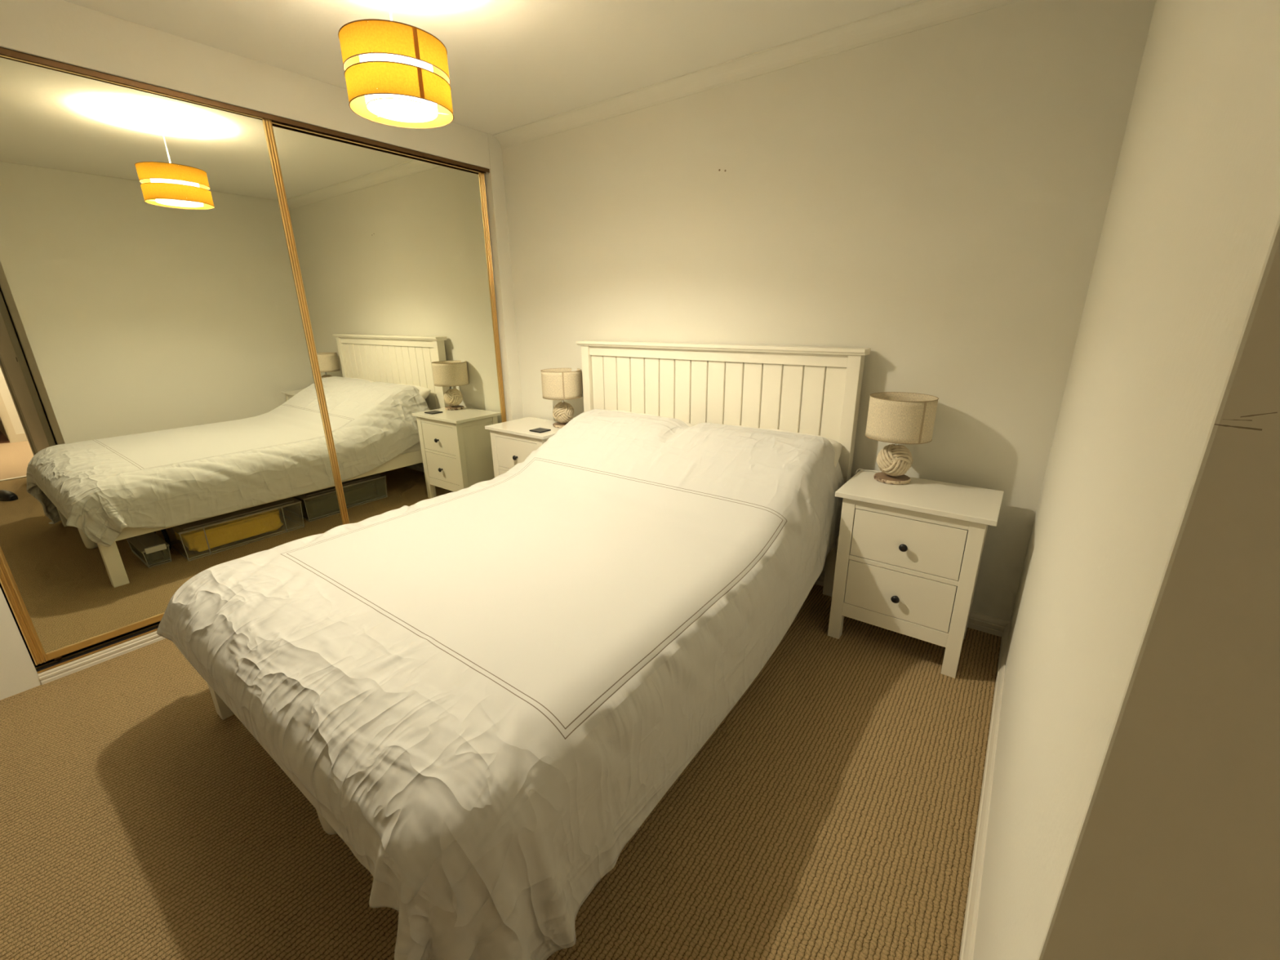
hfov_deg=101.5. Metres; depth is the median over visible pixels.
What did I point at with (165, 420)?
mirrored sliding door
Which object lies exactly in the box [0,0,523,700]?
wall
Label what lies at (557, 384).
table lamp
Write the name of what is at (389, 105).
diffuser
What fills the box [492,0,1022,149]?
trim
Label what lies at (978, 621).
baseboard
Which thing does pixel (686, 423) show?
pillow
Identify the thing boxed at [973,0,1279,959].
wall
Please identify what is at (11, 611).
wall
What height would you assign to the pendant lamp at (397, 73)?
0.422 m
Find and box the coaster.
[528,427,551,432]
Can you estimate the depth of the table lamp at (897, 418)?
2.08 m
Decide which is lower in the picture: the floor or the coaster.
the floor
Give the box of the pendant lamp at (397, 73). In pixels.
[337,0,453,128]
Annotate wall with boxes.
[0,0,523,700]
[0,583,35,663]
[502,0,1155,621]
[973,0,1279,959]
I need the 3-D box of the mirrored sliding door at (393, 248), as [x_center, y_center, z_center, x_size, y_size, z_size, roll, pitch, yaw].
[-1.312,-0.741,3.096,0.024,2.136,1.199,12,22,35]
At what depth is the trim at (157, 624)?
2.16 m
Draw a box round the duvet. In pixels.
[156,408,844,959]
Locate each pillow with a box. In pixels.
[615,410,693,426]
[733,425,841,467]
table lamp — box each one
[540,368,582,427]
[855,391,938,484]
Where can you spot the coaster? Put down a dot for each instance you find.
(538, 429)
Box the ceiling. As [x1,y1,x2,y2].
[62,0,921,134]
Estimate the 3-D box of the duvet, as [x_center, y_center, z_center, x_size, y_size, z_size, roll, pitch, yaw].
[-0.361,0.321,2.056,1.723,0.803,2.131,12,22,35]
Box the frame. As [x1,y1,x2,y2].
[207,340,871,835]
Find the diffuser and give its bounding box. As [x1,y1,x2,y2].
[359,53,438,123]
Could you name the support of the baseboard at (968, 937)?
attached to the wall at (1135, 807)
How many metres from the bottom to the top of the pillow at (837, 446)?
0.222 m
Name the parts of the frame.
leg, leg, headboard post, headboard rail, headboard panel, headboard post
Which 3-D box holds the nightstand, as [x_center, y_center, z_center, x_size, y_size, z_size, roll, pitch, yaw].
[-0.674,-0.034,3.471,0.540,0.660,0.390,12,22,35]
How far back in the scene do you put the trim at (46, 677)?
2.14 m
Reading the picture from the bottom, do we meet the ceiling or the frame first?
the frame
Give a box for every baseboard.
[814,570,1010,636]
[959,622,1009,959]
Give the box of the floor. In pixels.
[0,583,1001,959]
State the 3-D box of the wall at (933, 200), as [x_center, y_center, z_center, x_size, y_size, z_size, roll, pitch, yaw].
[0.157,-0.756,2.963,3.588,2.445,0.120,12,22,35]
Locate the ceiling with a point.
(513, 64)
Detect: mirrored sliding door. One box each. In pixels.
[0,53,349,665]
[271,122,506,523]
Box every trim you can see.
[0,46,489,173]
[34,621,159,673]
[34,631,165,684]
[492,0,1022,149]
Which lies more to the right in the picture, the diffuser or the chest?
the chest

